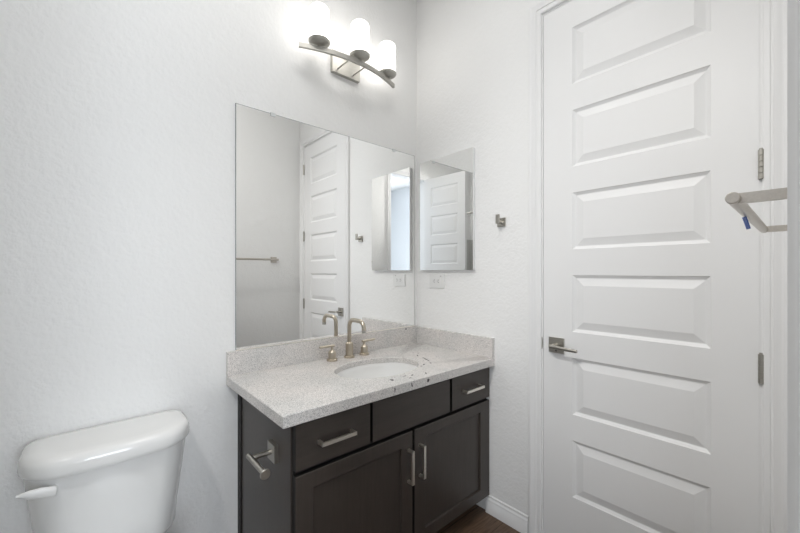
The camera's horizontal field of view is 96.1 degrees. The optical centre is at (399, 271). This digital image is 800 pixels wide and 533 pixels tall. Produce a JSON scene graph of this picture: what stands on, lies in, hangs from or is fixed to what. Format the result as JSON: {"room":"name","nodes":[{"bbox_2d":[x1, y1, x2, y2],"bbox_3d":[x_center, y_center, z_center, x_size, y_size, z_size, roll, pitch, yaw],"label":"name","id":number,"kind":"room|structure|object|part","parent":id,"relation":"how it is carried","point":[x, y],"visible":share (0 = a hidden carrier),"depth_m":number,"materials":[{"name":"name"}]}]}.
{"room":"bathroom","nodes":[
{"label":"bathroom","id":0,"kind":"room"},
{"bbox_2d":[0,0,416,532],"bbox_3d":[-0.963,-0.269,1.429,2.990,3.060,0.120,0,0,-42],"label":"wall","id":1,"kind":"structure","parent":0,"point":[117,117],"depth_m":1.35,"materials":[{"name":"white paint"}]},
{"bbox_2d":[226,326,416,376],"bbox_3d":[-0.312,0.395,1.911,1.137,0.102,0.020,0,0,-42],"label":"backsplash","id":2,"kind":"structure","parent":1,"relation":"attached to","point":[239,362],"depth_m":1.76,"materials":[{"name":"stone"}]},
{"bbox_2d":[235,103,413,350],"bbox_3d":[-0.312,-0.197,1.919,1.075,1.081,0.009,0,0,-42],"label":"vanity mirror","id":3,"kind":"object","parent":1,"relation":"attached to","point":[324,219],"visible":1,"depth_m":1.82,"materials":[{"name":"silver mirror"}]},
{"bbox_2d":[299,2,395,87],"bbox_3d":[-0.241,-1.153,1.857,0.583,0.220,0.198,0,0,-42],"label":"wall light","id":4,"kind":"object","parent":1,"relation":"attached to","point":[343,65],"visible":1,"depth_m":1.80,"materials":[{"name":"white glass"}]},
{"bbox_3d":[-0.386,-1.182,1.716,0.093,0.162,0.093,0,0,-42],"label":"lamp shade","id":5,"kind":"part","parent":4,"relation":"part of","materials":[{"name":"white glass"}]},
{"bbox_3d":[-0.292,-1.099,1.929,0.172,0.112,0.022,0,0,-42],"label":"plate","id":6,"kind":"part","parent":4,"relation":"part of","materials":[{"name":"silver metal"}]},
{"bbox_3d":[-0.203,-1.182,1.827,0.093,0.162,0.093,0,0,-42],"label":"lamp shade","id":7,"kind":"part","parent":4,"relation":"part of","materials":[{"name":"white glass"}]},
{"bbox_3d":[-0.071,-1.182,1.995,0.093,0.162,0.093,0,0,-42],"label":"lamp shade","id":8,"kind":"part","parent":4,"relation":"part of","materials":[{"name":"white glass"}]},
{"bbox_2d":[436,504,519,532],"bbox_3d":[-0.373,1.286,0.764,2.990,0.050,1.897,0,0,-42],"label":"floor","id":9,"kind":"structure","parent":0,"point":[475,519],"depth_m":1.79,"materials":[{"name":"brown wood"}]},
{"bbox_2d":[16,410,189,532],"bbox_3d":[-0.790,0.896,1.011,0.438,0.730,0.725,0,0,-42],"label":"toilet","id":10,"kind":"object","parent":9,"relation":"on","point":[123,476],"visible":1,"depth_m":1.12,"materials":[{"name":"white ceramic"}]},
{"bbox_3d":[-1.014,0.619,1.006,0.082,0.037,0.036,0,0,-42],"label":"flush lever","id":11,"kind":"part","parent":10,"relation":"part of","materials":[{"name":"white plastic"}]},
{"bbox_3d":[-0.949,0.560,1.190,0.438,0.058,0.246,0,0,-42],"label":"tank lid","id":12,"kind":"part","parent":10,"relation":"part of","materials":[{"name":"white ceramic"}]},
{"bbox_2d":[238,367,488,532],"bbox_3d":[-0.109,0.874,1.714,1.088,0.774,0.584,0,0,-42],"label":"vanity cabinet","id":13,"kind":"object","parent":9,"relation":"on","point":[417,460],"visible":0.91,"depth_m":1.44,"materials":[{"name":"brown wood"}]},
{"bbox_2d":[246,439,277,479],"bbox_3d":[-0.450,0.638,1.212,0.100,0.062,0.161,0,0,-42],"label":"toilet paper holder","id":14,"kind":"object","parent":13,"relation":"attached to","point":[272,452],"visible":1,"depth_m":1.24,"materials":[{"name":"silver metal"}]},
{"bbox_3d":[-0.453,0.638,1.211,0.080,0.018,0.149,0,0,-42],"label":"holder arm","id":15,"kind":"part","parent":14,"relation":"part of","materials":[{"name":"silver metal"}]},
{"bbox_3d":[-0.451,0.638,1.277,0.015,0.062,0.062,0,0,-42],"label":"mounting plate","id":16,"kind":"part","parent":14,"relation":"part of","materials":[{"name":"silver metal"}]},
{"bbox_3d":[-0.519,0.874,1.367,0.006,0.774,0.482,0,0,-42],"label":"panel","id":17,"kind":"part","parent":13,"relation":"part of","materials":[{"name":"brown wood"}]},
{"bbox_3d":[-0.232,0.576,1.273,0.301,0.150,0.020,0,0,-42],"label":"drawer","id":18,"kind":"part","parent":13,"relation":"part of","materials":[{"name":"brown wood"}]},
{"bbox_3d":[-0.216,0.577,1.252,0.138,0.012,0.033,0,0,-42],"label":"bar pull","id":19,"kind":"part","parent":13,"relation":"part of","materials":[{"name":"silver metal"}]},
{"bbox_3d":[-0.149,0.918,1.346,0.523,0.498,0.020,0,0,-42],"label":"cabinet door","id":20,"kind":"part","parent":13,"relation":"part of","materials":[{"name":"brown wood"}]},
{"bbox_2d":[226,326,494,428],"bbox_3d":[-0.127,0.415,1.701,1.137,0.143,0.579,0,0,-42],"label":"countertop","id":21,"kind":"structure","parent":13,"relation":"on","point":[291,384],"depth_m":1.61,"materials":[{"name":"stone"}]},
{"bbox_2d":[319,318,374,361],"bbox_3d":[-0.230,0.341,1.828,0.337,0.209,0.167,0,0,-42],"label":"faucet","id":22,"kind":"object","parent":21,"relation":"on","point":[349,345],"visible":1,"depth_m":1.85,"materials":[{"name":"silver metal"}]},
{"bbox_3d":[-0.362,0.372,1.785,0.083,0.013,0.012,0,0,-42],"label":"lever","id":23,"kind":"part","parent":22,"relation":"part of","materials":[{"name":"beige metal"}]},
{"bbox_3d":[-0.340,0.411,1.804,0.053,0.069,0.053,0,0,-42],"label":"handle","id":24,"kind":"part","parent":22,"relation":"part of","materials":[{"name":"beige metal"}]},
{"bbox_3d":[-0.227,0.341,1.831,0.055,0.209,0.166,0,0,-42],"label":"spout","id":25,"kind":"part","parent":22,"relation":"part of","materials":[{"name":"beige metal"}]},
{"bbox_3d":[-0.193,0.411,1.935,0.053,0.069,0.053,0,0,-42],"label":"handle","id":26,"kind":"part","parent":22,"relation":"part of","materials":[{"name":"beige metal"}]},
{"bbox_2d":[336,362,416,378],"bbox_3d":[-0.102,0.544,1.687,0.486,0.146,0.355,0,0,-42],"label":"sink","id":27,"kind":"object","parent":21,"relation":"in","point":[375,370],"visible":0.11,"depth_m":1.84,"materials":[{"name":"white ceramic"}]},
{"bbox_3d":[0.057,0.576,1.529,0.448,0.150,0.020,0,0,-42],"label":"false drawer","id":28,"kind":"part","parent":13,"relation":"part of","materials":[{"name":"brown wood"}]},
{"bbox_3d":[0.045,0.805,1.483,0.012,0.138,0.033,0,0,-42],"label":"bar pull","id":29,"kind":"part","parent":13,"relation":"part of","materials":[{"name":"silver metal"}]},
{"bbox_3d":[0.095,0.804,1.528,0.012,0.138,0.033,0,0,-42],"label":"bar pull","id":30,"kind":"part","parent":13,"relation":"part of","materials":[{"name":"silver metal"}]},
{"bbox_3d":[0.258,0.918,1.707,0.541,0.498,0.020,0,0,-42],"label":"cabinet door","id":31,"kind":"part","parent":13,"relation":"part of","materials":[{"name":"brown wood"}]},
{"bbox_3d":[0.349,0.576,1.788,0.298,0.150,0.020,0,0,-42],"label":"drawer","id":32,"kind":"part","parent":13,"relation":"part of","materials":[{"name":"brown wood"}]},
{"bbox_3d":[0.361,0.574,1.763,0.138,0.012,0.033,0,0,-42],"label":"bar pull","id":33,"kind":"part","parent":13,"relation":"part of","materials":[{"name":"silver metal"}]},
{"bbox_2d":[787,0,799,532],"bbox_3d":[-0.098,0.007,0.242,0.736,2.508,0.788,0,0,-42],"label":"wall","id":34,"kind":"structure","parent":9,"relation":"on","point":[793,6],"depth_m":0.29,"materials":[{"name":"white paint"}]},
{"bbox_2d":[417,0,568,515],"bbox_3d":[0.740,-0.269,1.671,0.120,3.060,1.777,0,0,-42],"label":"wall","id":35,"kind":"structure","parent":0,"point":[473,55],"depth_m":1.89,"materials":[{"name":"white paint"}]},
{"bbox_2d":[429,274,444,287],"bbox_3d":[0.221,0.055,2.160,0.009,0.081,0.119,0,0,-42],"label":"wall outlet","id":36,"kind":"object","parent":35,"relation":"attached to","point":[435,280],"visible":1,"depth_m":2.15,"materials":[{"name":"white plastic"}]},
{"bbox_2d":[432,278,440,283],"bbox_3d":[0.220,0.056,2.158,0.004,0.034,0.067,0,0,-42],"label":"receptacle","id":37,"kind":"object","parent":36,"relation":"attached to","point":[434,280],"depth_m":2.16,"materials":[{"name":"white plastic"}]},
{"bbox_2d":[420,147,474,269],"bbox_3d":[0.268,-0.342,2.097,0.022,0.663,0.404,0,0,-42],"label":"medicine cabinet","id":38,"kind":"object","parent":35,"relation":"attached to","point":[447,183],"visible":1,"depth_m":2.07,"materials":[{"name":"silver mirror"}]},
{"bbox_2d":[496,214,505,226],"bbox_3d":[0.502,-0.258,1.815,0.046,0.058,0.045,0,0,-42],"label":"robe hook","id":39,"kind":"object","parent":35,"relation":"attached to","point":[501,222],"visible":1,"depth_m":1.81,"materials":[{"name":"silver metal"}]},
{"bbox_3d":[0.516,-0.251,1.827,0.009,0.044,0.045,0,0,-42],"label":"hook plate","id":40,"kind":"part","parent":39,"relation":"part of","materials":[{"name":"silver metal"}]},
{"bbox_2d":[485,495,528,532],"bbox_3d":[0.532,1.215,1.805,0.014,0.092,0.237,0,0,-42],"label":"baseboard","id":41,"kind":"structure","parent":35,"relation":"attached to","point":[519,521],"depth_m":1.79,"materials":[{"name":"white wood"}]},
{"bbox_2d":[529,0,786,532],"bbox_3d":[0.922,0.004,1.420,0.180,2.514,0.840,0,0,-42],"label":"door","id":42,"kind":"structure","parent":35,"relation":"in","point":[658,319],"depth_m":1.34,"materials":[{"name":"white wood"}]},
{"bbox_3d":[0.703,0.330,1.616,0.008,0.068,0.068,0,0,-42],"label":"handle","id":43,"kind":"part","parent":42,"relation":"part of","materials":[{"name":"silver metal"}]},
{"bbox_3d":[0.713,0.330,1.561,0.054,0.021,0.120,0,0,-42],"label":"lever","id":44,"kind":"part","parent":42,"relation":"part of","materials":[{"name":"silver metal"}]},
{"bbox_3d":[0.216,-0.269,0.099,2.750,3.060,0.120,0,0,-42],"label":"wall","id":45,"kind":"structure","parent":0,"visible":0},
{"bbox_2d":[725,187,786,232],"bbox_3d":[0.758,-0.111,0.721,0.642,0.052,0.091,0,0,-42],"label":"towel bar","id":46,"kind":"object","parent":45,"relation":"attached to","point":[738,201],"visible":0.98,"depth_m":0.54,"materials":[{"name":"silver metal"}]},
{"bbox_2d":[742,216,750,228],"bbox_3d":[0.650,-0.092,0.675,0.009,0.022,0.021,0,0,28],"label":"scrap","id":47,"kind":"object","parent":46,"relation":"hanging from","point":[747,225],"visible":1,"depth_m":0.67,"materials":[{"name":"blue"}]},
{"bbox_3d":[0.733,-0.111,0.747,0.620,0.018,0.018,0,0,-42],"label":"rail","id":48,"kind":"part","parent":46,"relation":"part of","materials":[{"name":"silver metal"}]},
{"bbox_3d":[0.538,-0.111,0.524,0.012,0.015,0.071,0,0,-42],"label":"post","id":49,"kind":"part","parent":46,"relation":"part of","materials":[{"name":"silver metal"}]},
{"bbox_3d":[0.980,-0.111,0.915,0.012,0.015,0.071,0,0,-42],"label":"post","id":50,"kind":"part","parent":46,"relation":"part of","materials":[{"name":"silver metal"}]}
]}

